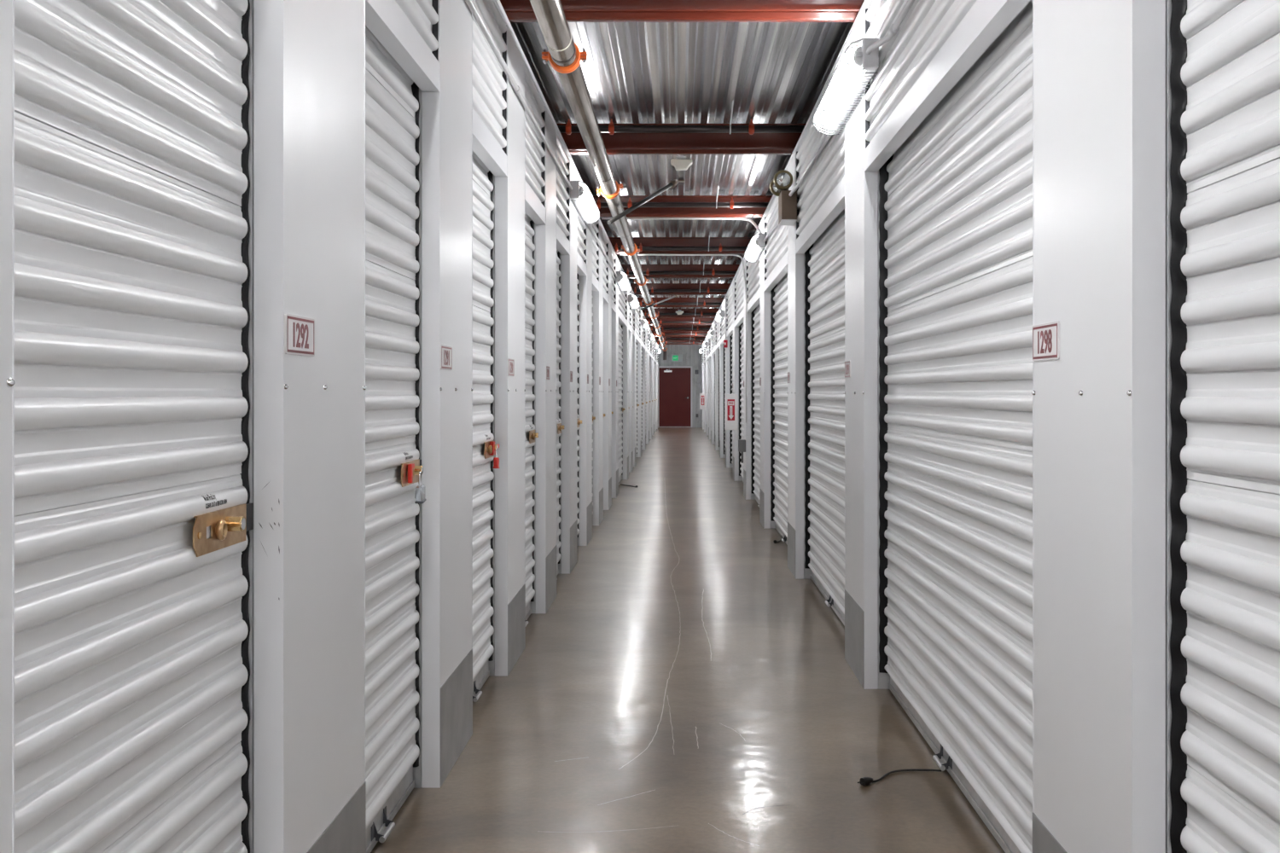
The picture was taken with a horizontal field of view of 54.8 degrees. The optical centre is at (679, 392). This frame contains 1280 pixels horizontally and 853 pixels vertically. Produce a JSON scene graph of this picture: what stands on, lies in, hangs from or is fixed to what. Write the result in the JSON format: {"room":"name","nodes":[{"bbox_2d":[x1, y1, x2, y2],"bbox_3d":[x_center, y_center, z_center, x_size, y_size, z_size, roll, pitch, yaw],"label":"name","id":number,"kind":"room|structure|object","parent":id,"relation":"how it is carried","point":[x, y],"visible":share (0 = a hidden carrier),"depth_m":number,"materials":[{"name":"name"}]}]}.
{"room":"self-storage corridor","nodes":[
{"label":"self-storage corridor","id":0,"kind":"room"},
{"bbox_2d":[365,0,658,427],"bbox_3d":[-0.780,-0.211,19.025,0.064,2.895,50.050,0,0,0],"label":"wall","id":1,"kind":"structure","parent":0,"point":[408,30],"depth_m":5.13,"materials":[{"name":"white metal"}]},
{"bbox_2d":[0,0,14,852],"bbox_3d":[-0.777,-0.183,1.089,0.060,2.840,0.608,0,0,0],"label":"pilaster","id":2,"kind":"object","parent":1,"relation":"attached to","point":[7,7],"visible":1,"depth_m":1.38,"materials":[{"name":"silver metal"}]},
{"bbox_2d":[14,0,253,852],"bbox_3d":[-0.847,0.056,1.880,0.148,2.360,0.976,0,0,0],"label":"door","id":3,"kind":"structure","parent":1,"relation":"in","point":[134,119],"depth_m":1.84,"materials":[{"name":"metal"}]},
{"bbox_2d":[253,0,366,852],"bbox_3d":[-0.777,-0.183,2.642,0.060,2.840,0.608,0,0,0],"label":"pilaster","id":4,"kind":"object","parent":1,"relation":"attached to","point":[310,783],"visible":1,"depth_m":2.51,"materials":[{"name":"silver metal"}]},
{"bbox_2d":[284,314,314,356],"bbox_3d":[-0.750,-0.113,2.438,0.005,0.076,0.184,0,0,0],"label":"number sign","id":5,"kind":"object","parent":4,"relation":"attached to","point":[299,331],"visible":1,"depth_m":2.42,"materials":[{"name":"white"}]},
{"bbox_2d":[365,25,423,852],"bbox_3d":[-0.847,0.056,3.404,0.148,2.360,0.976,0,0,0],"label":"door","id":6,"kind":"structure","parent":1,"relation":"in","point":[392,99],"depth_m":3.50,"materials":[{"name":"metal"}]},
{"bbox_2d":[414,471,426,503],"bbox_3d":[-0.777,0.283,3.700,0.025,0.095,0.048,0,0,0],"label":"padlock","id":7,"kind":"object","parent":6,"relation":"hanging from","point":[420,489],"visible":1,"depth_m":3.68,"materials":[{"name":"silver metal"}]},
{"bbox_2d":[421,0,473,787],"bbox_3d":[-0.777,-0.183,4.166,0.060,2.840,0.608,0,0,0],"label":"pilaster","id":8,"kind":"object","parent":1,"relation":"attached to","point":[447,113],"visible":1,"depth_m":3.97,"materials":[{"name":"silver metal"}]},
{"bbox_2d":[440,344,452,370],"bbox_3d":[-0.750,-0.113,3.962,0.005,0.076,0.184,0,0,0],"label":"number sign","id":9,"kind":"object","parent":8,"relation":"attached to","point":[445,352],"visible":1,"depth_m":3.95,"materials":[{"name":"white"}]},
{"bbox_2d":[472,151,497,702],"bbox_3d":[-0.847,0.056,4.928,0.148,2.360,0.976,0,0,0],"label":"door","id":10,"kind":"structure","parent":1,"relation":"in","point":[483,179],"depth_m":5.12,"materials":[{"name":"metal"}]},
{"bbox_2d":[494,25,525,675],"bbox_3d":[-0.777,-0.183,5.690,0.060,2.840,0.608,0,0,0],"label":"pilaster","id":11,"kind":"object","parent":1,"relation":"attached to","point":[509,190],"visible":0.98,"depth_m":5.49,"materials":[{"name":"silver metal"}]},
{"bbox_2d":[465,0,572,190],"bbox_3d":[-0.737,-1.375,5.720,0.030,0.044,5.320,0,0,0],"label":"conduit","id":12,"kind":"object","parent":1,"relation":"attached to","point":[516,89],"visible":1,"depth_m":5.40,"materials":[{"name":"grey"}]},
{"bbox_2d":[524,212,538,626],"bbox_3d":[-0.847,0.056,6.452,0.148,2.360,0.976,0,0,0],"label":"door","id":13,"kind":"structure","parent":1,"relation":"in","point":[531,434],"depth_m":6.73,"materials":[{"name":"metal"}]},
{"bbox_2d":[535,106,557,613],"bbox_3d":[-0.777,-0.183,7.214,0.060,2.840,0.608,0,0,0],"label":"pilaster","id":14,"kind":"object","parent":1,"relation":"attached to","point":[546,391],"visible":0.98,"depth_m":6.97,"materials":[{"name":"silver metal"}]},
{"bbox_2d":[556,249,564,580],"bbox_3d":[-0.847,0.056,7.976,0.148,2.360,0.976,0,0,0],"label":"door","id":15,"kind":"structure","parent":1,"relation":"in","point":[559,427],"depth_m":8.33,"materials":[{"name":"metal"}]},
{"bbox_2d":[556,249,561,564],"bbox_3d":[-0.849,0.025,7.976,0.089,2.236,0.908,0,0,0],"label":"curtain","id":16,"kind":"object","parent":15,"relation":"hanging from","point":[558,255],"depth_m":8.32,"materials":[{"name":"metal"}]},
{"bbox_2d":[561,158,577,573],"bbox_3d":[-0.777,-0.183,8.738,0.060,2.840,0.608,0,0,0],"label":"pilaster","id":17,"kind":"object","parent":1,"relation":"attached to","point":[569,521],"visible":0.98,"depth_m":8.43,"materials":[{"name":"silver metal"}]},
{"bbox_2d":[576,273,582,546],"bbox_3d":[-0.847,0.056,9.500,0.148,2.360,0.976,0,0,0],"label":"door","id":18,"kind":"structure","parent":1,"relation":"in","point":[578,422],"depth_m":9.91,"materials":[{"name":"metal"}]},
{"bbox_2d":[576,279,579,534],"bbox_3d":[-0.849,0.025,9.500,0.089,2.236,0.908,0,0,0],"label":"curtain","id":19,"kind":"object","parent":18,"relation":"hanging from","point":[578,280],"depth_m":9.91,"materials":[{"name":"metal"}]},
{"bbox_2d":[570,180,599,223],"bbox_3d":[-0.685,-1.389,9.018,0.127,0.138,1.189,0,0,0],"label":"caged light fixture","id":20,"kind":"object","parent":1,"relation":"attached to","point":[585,211],"visible":1,"depth_m":8.74,"materials":[{"name":"white"}]},
{"bbox_2d":[578,192,594,218],"bbox_3d":[-0.684,-1.389,9.040,0.046,0.072,1.080,0,0,0],"label":"diffuser","id":21,"kind":"object","parent":20,"relation":"attached to","point":[585,207],"depth_m":8.97,"materials":[{"name":"white"}]},
{"bbox_2d":[579,194,592,546],"bbox_3d":[-0.777,-0.183,10.262,0.060,2.840,0.608,0,0,0],"label":"pilaster","id":22,"kind":"object","parent":1,"relation":"attached to","point":[585,282],"visible":0.94,"depth_m":9.96,"materials":[{"name":"silver metal"}]},
{"bbox_2d":[592,290,595,525],"bbox_3d":[-0.847,0.056,11.024,0.148,2.360,0.976,0,0,0],"label":"door","id":23,"kind":"structure","parent":1,"relation":"in","point":[593,417],"depth_m":11.48,"materials":[{"name":"metal"}]},
{"bbox_2d":[592,304,593,513],"bbox_3d":[-0.849,0.025,11.024,0.089,2.236,0.908,0,0,0],"label":"curtain","id":24,"kind":"object","parent":23,"relation":"hanging from","point":[592,305],"depth_m":11.48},
{"bbox_2d":[593,221,603,525],"bbox_3d":[-0.777,-0.183,11.786,0.060,2.840,0.608,0,0,0],"label":"pilaster","id":25,"kind":"object","parent":1,"relation":"attached to","point":[597,296],"visible":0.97,"depth_m":11.48,"materials":[{"name":"silver metal"}]},
{"bbox_2d":[587,223,617,277],"bbox_3d":[-0.737,-1.363,12.050,0.030,0.032,4.780,0,0,0],"label":"conduit","id":26,"kind":"object","parent":1,"relation":"attached to","point":[588,224],"visible":0.83,"depth_m":11.57,"materials":[{"name":"grey"}]},
{"bbox_2d":[603,242,611,510],"bbox_3d":[-0.777,-0.183,13.310,0.060,2.840,0.608,0,0,0],"label":"pilaster","id":27,"kind":"object","parent":1,"relation":"attached to","point":[607,307],"visible":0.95,"depth_m":13.01,"materials":[{"name":"silver metal"}]},
{"bbox_2d":[611,256,618,498],"bbox_3d":[-0.777,-0.183,14.834,0.060,2.840,0.608,0,0,0],"label":"pilaster","id":28,"kind":"object","parent":1,"relation":"attached to","point":[614,316],"visible":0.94,"depth_m":14.53,"materials":[{"name":"silver metal"}]},
{"bbox_2d":[618,321,624,485],"bbox_3d":[-0.847,0.056,16.358,0.148,2.360,2.500,0,0,0],"label":"door","id":29,"kind":"structure","parent":1,"relation":"in","point":[621,410],"depth_m":17.13,"materials":[{"name":"white"}]},
{"bbox_2d":[618,321,622,477],"bbox_3d":[-0.849,0.025,16.358,0.088,2.236,2.432,0,0,0],"label":"curtain","id":30,"kind":"object","parent":29,"relation":"hanging from","point":[620,328],"depth_m":17.13,"materials":[{"name":"metal"}]},
{"bbox_2d":[616,271,630,290],"bbox_3d":[-0.685,-1.363,15.048,0.127,0.138,1.189,0,0,0],"label":"caged light fixture","id":31,"kind":"object","parent":1,"relation":"attached to","point":[622,277],"visible":1,"depth_m":14.69,"materials":[{"name":"white"}]},
{"bbox_2d":[622,289,628,479],"bbox_3d":[-0.777,-0.183,17.882,0.060,2.840,0.608,0,0,0],"label":"pilaster","id":32,"kind":"object","parent":1,"relation":"attached to","point":[625,329],"visible":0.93,"depth_m":17.58,"materials":[{"name":"silver metal"}]},
{"bbox_2d":[628,289,633,472],"bbox_3d":[-0.777,-0.183,19.406,0.060,2.840,0.608,0,0,0],"label":"pilaster","id":33,"kind":"object","parent":1,"relation":"attached to","point":[631,451],"visible":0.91,"depth_m":19.10,"materials":[{"name":"silver metal"}]},
{"bbox_2d":[628,294,639,308],"bbox_3d":[-0.685,-1.363,18.448,0.127,0.138,1.189,0,0,0],"label":"caged light fixture","id":34,"kind":"object","parent":1,"relation":"attached to","point":[633,305],"visible":1,"depth_m":18.04,"materials":[{"name":"white"}]},
{"bbox_2d":[632,300,636,466],"bbox_3d":[-0.777,-0.183,20.930,0.060,2.840,0.608,0,0,0],"label":"pilaster","id":35,"kind":"object","parent":1,"relation":"attached to","point":[633,337],"visible":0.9,"depth_m":20.63,"materials":[{"name":"silver metal"}]},
{"bbox_2d":[635,342,639,457],"bbox_3d":[-0.847,0.056,22.454,0.148,2.360,2.500,0,0,0],"label":"door","id":36,"kind":"structure","parent":1,"relation":"in","point":[637,404],"depth_m":23.33,"materials":[{"name":"metal"}]},
{"bbox_2d":[635,342,637,453],"bbox_3d":[-0.849,0.025,22.454,0.088,2.236,2.432,0,0,0],"label":"curtain","id":37,"kind":"object","parent":36,"relation":"hanging from","point":[636,342],"depth_m":23.33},
{"bbox_2d":[637,309,641,457],"bbox_3d":[-0.777,-0.183,23.978,0.060,2.840,0.608,0,0,0],"label":"pilaster","id":38,"kind":"object","parent":1,"relation":"attached to","point":[639,346],"visible":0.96,"depth_m":23.67,"materials":[{"name":"silver metal"}]},
{"bbox_2d":[642,329,645,449],"bbox_3d":[-0.777,-0.183,27.026,0.060,2.840,0.608,0,0,0],"label":"pilaster","id":39,"kind":"object","parent":1,"relation":"attached to","point":[643,350],"visible":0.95,"depth_m":26.73,"materials":[{"name":"silver metal"}]},
{"bbox_2d":[645,327,649,444],"bbox_3d":[-0.777,-0.183,30.074,0.060,2.840,0.608,0,0,0],"label":"pilaster","id":40,"kind":"object","parent":1,"relation":"attached to","point":[647,355],"visible":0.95,"depth_m":29.77,"materials":[{"name":"silver metal"}]},
{"bbox_2d":[649,332,651,439],"bbox_3d":[-0.777,-0.183,33.122,0.060,2.840,0.608,0,0,0],"label":"pilaster","id":41,"kind":"object","parent":1,"relation":"attached to","point":[650,358],"visible":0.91,"depth_m":32.82,"materials":[{"name":"silver metal"}]},
{"bbox_2d":[651,340,654,435],"bbox_3d":[-0.777,-0.183,36.170,0.060,2.840,0.608,0,0,0],"label":"pilaster","id":42,"kind":"object","parent":1,"relation":"attached to","point":[653,361],"visible":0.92,"depth_m":35.87,"materials":[{"name":"silver metal"}]},
{"bbox_2d":[654,342,656,431],"bbox_3d":[-0.777,-0.183,39.218,0.060,2.840,0.608,0,0,0],"label":"pilaster","id":43,"kind":"object","parent":1,"relation":"attached to","point":[655,342],"visible":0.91,"depth_m":38.91,"materials":[{"name":"silver metal"}]},
{"bbox_2d":[657,344,702,427],"bbox_3d":[0.000,-0.293,44.139,5.000,3.060,0.122,0,0,0],"label":"wall","id":44,"kind":"structure","parent":0,"point":[691,357],"depth_m":44.10,"materials":[{"name":"paint"}]},
{"bbox_2d":[658,366,692,427],"bbox_3d":[-0.168,0.144,43.985,1.238,2.185,0.270,0,0,0],"label":"door","id":45,"kind":"structure","parent":44,"relation":"in","point":[675,382],"depth_m":44.06,"materials":[{"name":"metal"}]},
{"bbox_2d":[510,22,854,308],"bbox_3d":[0.056,-1.845,19.050,5.013,0.038,50.300,0,0,0],"label":"ceiling","id":46,"kind":"structure","parent":0,"point":[634,72],"depth_m":7.53,"materials":[{"name":"metal"}]},
{"bbox_2d":[607,179,684,224],"bbox_3d":[-0.252,-1.565,10.084,0.108,0.513,1.149,0,0,28],"label":"brace","id":47,"kind":"object","parent":46,"relation":"attached to","point":[672,183],"visible":1,"depth_m":10.06,"materials":[{"name":"grey metal"}]},
{"bbox_2d":[651,331,708,336],"bbox_3d":[0.000,-1.732,35.864,3.800,0.182,0.172,0,0,0],"label":"ceiling beam","id":48,"kind":"structure","parent":46,"relation":"attached to","point":[665,332],"depth_m":35.80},
{"bbox_2d":[623,266,736,275],"bbox_3d":[-0.010,-1.720,17.186,1.980,0.126,0.529,0,0,0],"label":"pipe","id":49,"kind":"object","parent":46,"relation":"hanging from","point":[627,272],"visible":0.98,"depth_m":17.40,"materials":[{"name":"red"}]},
{"bbox_2d":[645,317,715,325],"bbox_3d":[0.000,-1.732,29.768,3.800,0.182,0.172,0,0,0],"label":"ceiling beam","id":50,"kind":"structure","parent":46,"relation":"attached to","point":[663,319],"depth_m":29.70,"materials":[{"name":"metal"}]},
{"bbox_2d":[632,282,727,292],"bbox_3d":[-0.010,-1.720,20.214,1.980,0.126,0.529,0,0,0],"label":"pipe","id":51,"kind":"object","parent":46,"relation":"hanging from","point":[635,290],"visible":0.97,"depth_m":20.43,"materials":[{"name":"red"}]},
{"bbox_2d":[643,311,716,315],"bbox_3d":[-0.010,-1.720,26.310,1.980,0.126,0.529,0,0,0],"label":"pipe","id":52,"kind":"object","parent":46,"relation":"hanging from","point":[645,313],"visible":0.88,"depth_m":26.52,"materials":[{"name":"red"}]},
{"bbox_2d":[650,325,709,330],"bbox_3d":[-0.010,-1.720,32.406,1.980,0.126,0.529,0,0,0],"label":"pipe","id":53,"kind":"object","parent":46,"relation":"hanging from","point":[692,328],"visible":0.97,"depth_m":32.63,"materials":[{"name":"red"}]},
{"bbox_2d":[612,235,747,251],"bbox_3d":[-0.010,-1.706,14.118,1.980,0.126,0.529,0,0,0],"label":"pipe","id":54,"kind":"object","parent":46,"relation":"hanging from","point":[616,248],"visible":0.88,"depth_m":14.34,"materials":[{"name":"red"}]},
{"bbox_2d":[608,237,752,254],"bbox_3d":[0.000,-1.732,14.528,3.800,0.182,0.172,0,0,0],"label":"ceiling beam","id":55,"kind":"structure","parent":46,"relation":"attached to","point":[646,241],"depth_m":14.46,"materials":[{"name":"metal"}]},
{"bbox_2d":[621,264,739,278],"bbox_3d":[0.000,-1.732,17.576,3.800,0.182,0.172,0,0,0],"label":"ceiling beam","id":56,"kind":"structure","parent":46,"relation":"attached to","point":[650,267],"depth_m":17.51,"materials":[{"name":"metal"}]},
{"bbox_2d":[641,308,719,317],"bbox_3d":[0.000,-1.732,26.720,3.800,0.182,0.172,0,0,0],"label":"ceiling beam","id":57,"kind":"structure","parent":46,"relation":"attached to","point":[660,311],"depth_m":26.65,"materials":[{"name":"metal"}]},
{"bbox_2d":[639,296,721,306],"bbox_3d":[-0.010,-1.720,23.262,1.980,0.126,0.529,0,0,0],"label":"pipe","id":58,"kind":"object","parent":46,"relation":"hanging from","point":[641,304],"visible":0.82,"depth_m":23.48,"materials":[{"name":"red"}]},
{"bbox_2d":[649,325,711,331],"bbox_3d":[0.000,-1.732,32.816,3.800,0.182,0.172,0,0,0],"label":"ceiling beam","id":59,"kind":"structure","parent":46,"relation":"attached to","point":[650,326],"depth_m":32.75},
{"bbox_2d":[654,336,706,341],"bbox_3d":[0.000,-1.732,38.912,3.800,0.182,0.172,0,0,0],"label":"ceiling beam","id":60,"kind":"structure","parent":46,"relation":"attached to","point":[654,336],"depth_m":38.85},
{"bbox_2d":[630,283,731,295],"bbox_3d":[0.000,-1.732,20.624,3.800,0.182,0.172,0,0,0],"label":"ceiling beam","id":61,"kind":"structure","parent":46,"relation":"attached to","point":[655,286],"depth_m":20.56,"materials":[{"name":"metal"}]},
{"bbox_2d":[637,297,724,308],"bbox_3d":[0.000,-1.732,23.672,3.800,0.182,0.172,0,0,0],"label":"ceiling beam","id":62,"kind":"structure","parent":46,"relation":"attached to","point":[673,299],"depth_m":23.61,"materials":[{"name":"metal"}]},
{"bbox_2d":[529,0,667,360],"bbox_3d":[-0.513,-1.402,18.504,0.202,0.523,48.909,0,0,0],"label":"pipe","id":63,"kind":"object","parent":62,"relation":"hanging from","point":[564,55],"visible":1,"depth_m":6.38,"materials":[{"name":"silver metal"}]},
{"bbox_2d":[556,123,806,155],"bbox_3d":[0.000,-1.732,8.432,3.800,0.182,0.172,0,0,0],"label":"ceiling beam","id":64,"kind":"structure","parent":46,"relation":"attached to","point":[617,143],"depth_m":8.36,"materials":[{"name":"metal"}]},
{"bbox_2d":[557,100,805,134],"bbox_3d":[-0.010,-1.776,7.942,1.980,0.126,0.529,0,0,0],"label":"pipe","id":65,"kind":"object","parent":46,"relation":"hanging from","point":[568,128],"visible":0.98,"depth_m":8.16,"materials":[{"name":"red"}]},
{"bbox_2d":[670,156,692,170],"bbox_3d":[0.015,-1.776,9.550,0.168,0.100,0.090,0,0,0],"label":"ceiling sensor","id":66,"kind":"object","parent":46,"relation":"attached to","point":[680,163],"visible":1,"depth_m":9.51,"materials":[{"name":"white"}]},
{"bbox_2d":[500,0,864,22],"bbox_3d":[0.000,-1.732,5.384,3.800,0.182,0.172,0,0,0],"label":"ceiling beam","id":67,"kind":"structure","parent":46,"relation":"attached to","point":[515,10],"depth_m":5.31,"materials":[{"name":"metal"}]},
{"bbox_2d":[592,195,772,217],"bbox_3d":[0.000,-1.732,11.480,3.800,0.182,0.172,0,0,0],"label":"ceiling beam","id":68,"kind":"structure","parent":46,"relation":"attached to","point":[604,212],"depth_m":11.41,"materials":[{"name":"metal"}]},
{"bbox_2d":[601,217,762,233],"bbox_3d":[0.101,-1.549,11.671,1.619,0.253,0.532,0,0,23],"label":"conduit","id":69,"kind":"object","parent":68,"relation":"attached to","point":[736,218],"visible":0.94,"depth_m":11.74,"materials":[{"name":"white"}]},
{"bbox_2d":[595,186,768,209],"bbox_3d":[-0.010,-1.736,10.970,1.980,0.126,0.529,0,0,0],"label":"pipe","id":70,"kind":"object","parent":46,"relation":"hanging from","point":[731,204],"visible":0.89,"depth_m":11.18,"materials":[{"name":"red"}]},
{"bbox_2d":[371,427,1004,852],"bbox_3d":[0.000,1.286,19.050,5.000,0.101,50.300,0,0,0],"label":"floor","id":71,"kind":"structure","parent":0,"point":[679,689],"depth_m":4.66,"materials":[{"name":"concrete"}]},
{"bbox_2d":[857,768,941,785],"bbox_3d":[0.695,1.225,3.974,0.327,0.028,0.070,0,0,-28],"label":"rope","id":72,"kind":"object","parent":71,"relation":"on","point":[864,781],"visible":1,"depth_m":3.96,"materials":[{"name":"fabric"}]},
{"bbox_2d":[701,0,1029,428],"bbox_3d":[0.799,-0.211,19.025,0.064,2.895,50.050,0,0,0],"label":"wall","id":73,"kind":"structure","parent":0,"point":[937,42],"depth_m":4.74,"materials":[{"name":"white metal"}]},
{"bbox_2d":[619,254,747,422],"bbox_3d":[0.022,-0.668,14.400,1.485,2.010,0.919,0,0,0],"label":"conduit","id":74,"kind":"object","parent":73,"relation":"attached to","point":[746,290],"visible":0.99,"depth_m":14.03,"materials":[{"name":"white"}]},
{"bbox_2d":[705,337,708,436],"bbox_3d":[0.796,-0.183,35.926,0.060,2.840,0.592,0,0,0],"label":"pilaster","id":75,"kind":"object","parent":73,"relation":"attached to","point":[706,362],"visible":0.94,"depth_m":35.63,"materials":[{"name":"silver metal"}]},
{"bbox_2d":[708,333,710,439],"bbox_3d":[0.796,-0.183,32.878,0.060,2.840,0.592,0,0,0],"label":"pilaster","id":76,"kind":"object","parent":73,"relation":"attached to","point":[709,359],"visible":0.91,"depth_m":32.59,"materials":[{"name":"silver metal"}]},
{"bbox_2d":[710,327,714,444],"bbox_3d":[0.796,-0.183,29.830,0.060,2.840,0.592,0,0,0],"label":"pilaster","id":77,"kind":"object","parent":73,"relation":"attached to","point":[712,355],"visible":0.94,"depth_m":29.53,"materials":[{"name":"silver metal"}]},
{"bbox_2d":[714,320,718,450],"bbox_3d":[0.796,-0.183,26.782,0.060,2.840,0.592,0,0,0],"label":"pilaster","id":78,"kind":"object","parent":73,"relation":"attached to","point":[716,392],"visible":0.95,"depth_m":26.48,"materials":[{"name":"silver metal"}]},
{"bbox_2d":[719,309,722,458],"bbox_3d":[0.796,-0.183,23.734,0.060,2.840,0.592,0,0,0],"label":"pilaster","id":79,"kind":"object","parent":73,"relation":"attached to","point":[720,346],"visible":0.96,"depth_m":23.44,"materials":[{"name":"silver metal"}]},
{"bbox_2d":[718,343,723,456],"bbox_3d":[0.895,0.056,25.258,0.135,2.360,2.516,0,0,0],"label":"door","id":80,"kind":"structure","parent":73,"relation":"in","point":[723,344],"depth_m":24.00,"materials":[{"name":"metal"}]},
{"bbox_2d":[723,347,725,458],"bbox_3d":[0.895,0.056,22.210,0.135,2.360,2.516,0,0,0],"label":"door","id":81,"kind":"structure","parent":73,"relation":"in","point":[724,347],"depth_m":23.43,"materials":[{"name":"metal"}]},
{"bbox_2d":[724,337,729,467],"bbox_3d":[0.796,-0.183,20.686,0.060,2.840,0.592,0,0,0],"label":"pilaster","id":82,"kind":"object","parent":73,"relation":"attached to","point":[727,442],"visible":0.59,"depth_m":20.39,"materials":[{"name":"silver metal"}]},
{"bbox_2d":[724,394,737,430],"bbox_3d":[0.667,0.249,16.023,0.165,0.470,0.053,0,0,0],"label":"fire extinguisher sign","id":83,"kind":"object","parent":73,"relation":"attached to","point":[730,400],"visible":1,"depth_m":16.00,"materials":[{"name":"white"}]},
{"bbox_2d":[729,333,733,467],"bbox_3d":[0.895,0.056,19.162,0.135,2.360,2.516,0,0,0],"label":"door","id":84,"kind":"structure","parent":73,"relation":"in","point":[731,335],"depth_m":20.38,"materials":[{"name":"metal"}]},
{"bbox_2d":[731,334,733,463],"bbox_3d":[0.891,0.025,19.162,0.089,2.236,2.448,0,0,0],"label":"curtain","id":85,"kind":"object","parent":84,"relation":"hanging from","point":[731,334],"depth_m":20.17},
{"bbox_2d":[732,279,738,481],"bbox_3d":[0.796,-0.183,17.638,0.060,2.840,0.592,0,0,0],"label":"pilaster","id":86,"kind":"object","parent":73,"relation":"attached to","point":[735,457],"visible":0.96,"depth_m":17.34,"materials":[{"name":"silver metal"}]},
{"bbox_2d":[738,322,743,482],"bbox_3d":[0.895,0.056,16.114,0.135,2.360,2.516,0,0,0],"label":"door","id":87,"kind":"structure","parent":73,"relation":"in","point":[741,327],"depth_m":17.32,"materials":[{"name":"metal"}]},
{"bbox_2d":[743,257,750,500],"bbox_3d":[0.796,-0.183,14.590,0.060,2.840,0.592,0,0,0],"label":"pilaster","id":88,"kind":"object","parent":73,"relation":"attached to","point":[747,426],"visible":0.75,"depth_m":14.29,"materials":[{"name":"silver metal"}]},
{"bbox_2d":[744,233,765,262],"bbox_3d":[0.704,-1.363,11.648,0.127,0.138,1.189,0,0,0],"label":"caged light fixture","id":89,"kind":"object","parent":73,"relation":"attached to","point":[756,247],"visible":0.99,"depth_m":11.37,"materials":[{"name":"white"}]},
{"bbox_2d":[748,242,758,258],"bbox_3d":[0.704,-1.363,11.670,0.046,0.072,1.080,0,0,0],"label":"diffuser","id":90,"kind":"object","parent":89,"relation":"attached to","point":[753,253],"depth_m":11.49,"materials":[{"name":"white"}]},
{"bbox_2d":[750,302,760,507],"bbox_3d":[0.895,0.056,13.066,0.135,2.360,2.516,0,0,0],"label":"door","id":91,"kind":"structure","parent":73,"relation":"in","point":[755,314],"depth_m":13.93,"materials":[{"name":"metal"}]},
{"bbox_2d":[759,216,770,528],"bbox_3d":[0.796,-0.183,11.542,0.060,2.840,0.592,0,0,0],"label":"pilaster","id":92,"kind":"object","parent":73,"relation":"attached to","point":[765,490],"visible":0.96,"depth_m":11.25,"materials":[{"name":"silver metal"}]},
{"bbox_2d":[770,272,787,545],"bbox_3d":[0.895,0.056,10.018,0.135,2.360,2.516,0,0,0],"label":"door","id":93,"kind":"structure","parent":73,"relation":"in","point":[779,293],"depth_m":10.67,"materials":[{"name":"metal"}]},
{"bbox_2d":[787,151,803,579],"bbox_3d":[0.796,-0.183,8.494,0.060,2.840,0.592,0,0,0],"label":"pilaster","id":94,"kind":"object","parent":73,"relation":"attached to","point":[795,262],"visible":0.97,"depth_m":8.26,"materials":[{"name":"silver metal"}]},
{"bbox_2d":[769,169,797,226],"bbox_3d":[0.686,-1.300,8.224,0.166,0.334,0.272,0,0,0],"label":"emergency light","id":95,"kind":"object","parent":94,"relation":"attached to","point":[782,180],"visible":1,"depth_m":8.09,"materials":[{"name":"brown metal"}]},
{"bbox_2d":[788,130,835,196],"bbox_3d":[0.741,-1.308,7.017,0.051,0.051,2.135,0,0,0],"label":"conduit","id":96,"kind":"object","parent":73,"relation":"attached to","point":[828,137],"visible":0.97,"depth_m":6.96,"materials":[{"name":"grey"}]},
{"bbox_2d":[803,208,844,626],"bbox_3d":[0.895,0.056,6.970,0.135,2.360,2.516,0,0,0],"label":"door","id":97,"kind":"structure","parent":73,"relation":"in","point":[824,260],"depth_m":7.31,"materials":[{"name":"metal"}]},
{"bbox_2d":[813,37,878,134],"bbox_3d":[0.704,-1.308,5.338,0.127,0.138,1.189,0,0,0],"label":"caged light fixture","id":98,"kind":"object","parent":73,"relation":"attached to","point":[862,66],"visible":0.98,"depth_m":5.13,"materials":[{"name":"white"}]},
{"bbox_2d":[821,57,862,127],"bbox_3d":[0.704,-1.308,5.360,0.046,0.072,1.080,0,0,0],"label":"diffuser","id":99,"kind":"object","parent":98,"relation":"attached to","point":[848,78],"depth_m":5.29,"materials":[{"name":"white"}]},
{"bbox_2d":[844,8,877,689],"bbox_3d":[0.796,-0.183,5.446,0.060,2.840,0.592,0,0,0],"label":"pilaster","id":100,"kind":"object","parent":73,"relation":"attached to","point":[860,185],"visible":0.98,"depth_m":5.26,"materials":[{"name":"silver metal"}]},
{"bbox_2d":[866,0,915,54],"bbox_3d":[0.743,-1.282,2.371,0.056,0.080,4.742,0,0,0],"label":"conduit","id":101,"kind":"object","parent":73,"relation":"attached to","point":[893,29],"visible":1,"depth_m":4.33,"materials":[{"name":"grey"}]},
{"bbox_2d":[877,0,1032,852],"bbox_3d":[0.895,0.056,3.922,0.135,2.360,2.516,0,0,0],"label":"door","id":102,"kind":"structure","parent":73,"relation":"in","point":[955,199],"depth_m":3.73,"materials":[{"name":"metal"}]},
{"bbox_2d":[1031,0,1165,852],"bbox_3d":[0.796,-0.183,2.394,0.060,2.840,0.592,0,0,0],"label":"pilaster","id":103,"kind":"object","parent":73,"relation":"attached to","point":[1099,66],"visible":1,"depth_m":2.24,"materials":[{"name":"silver metal"}]},
{"bbox_2d":[1032,321,1059,360],"bbox_3d":[0.769,-0.107,2.592,0.005,0.076,0.184,0,0,0],"label":"number sign","id":104,"kind":"object","parent":103,"relation":"attached to","point":[1046,336],"visible":1,"depth_m":2.58,"materials":[{"name":"white"}]},
{"bbox_2d":[1165,0,1279,852],"bbox_3d":[0.890,0.056,0.870,0.124,2.360,2.516,0,0,0],"label":"door","id":105,"kind":"structure","parent":73,"relation":"in","point":[1223,56],"depth_m":1.92,"materials":[{"name":"white"}]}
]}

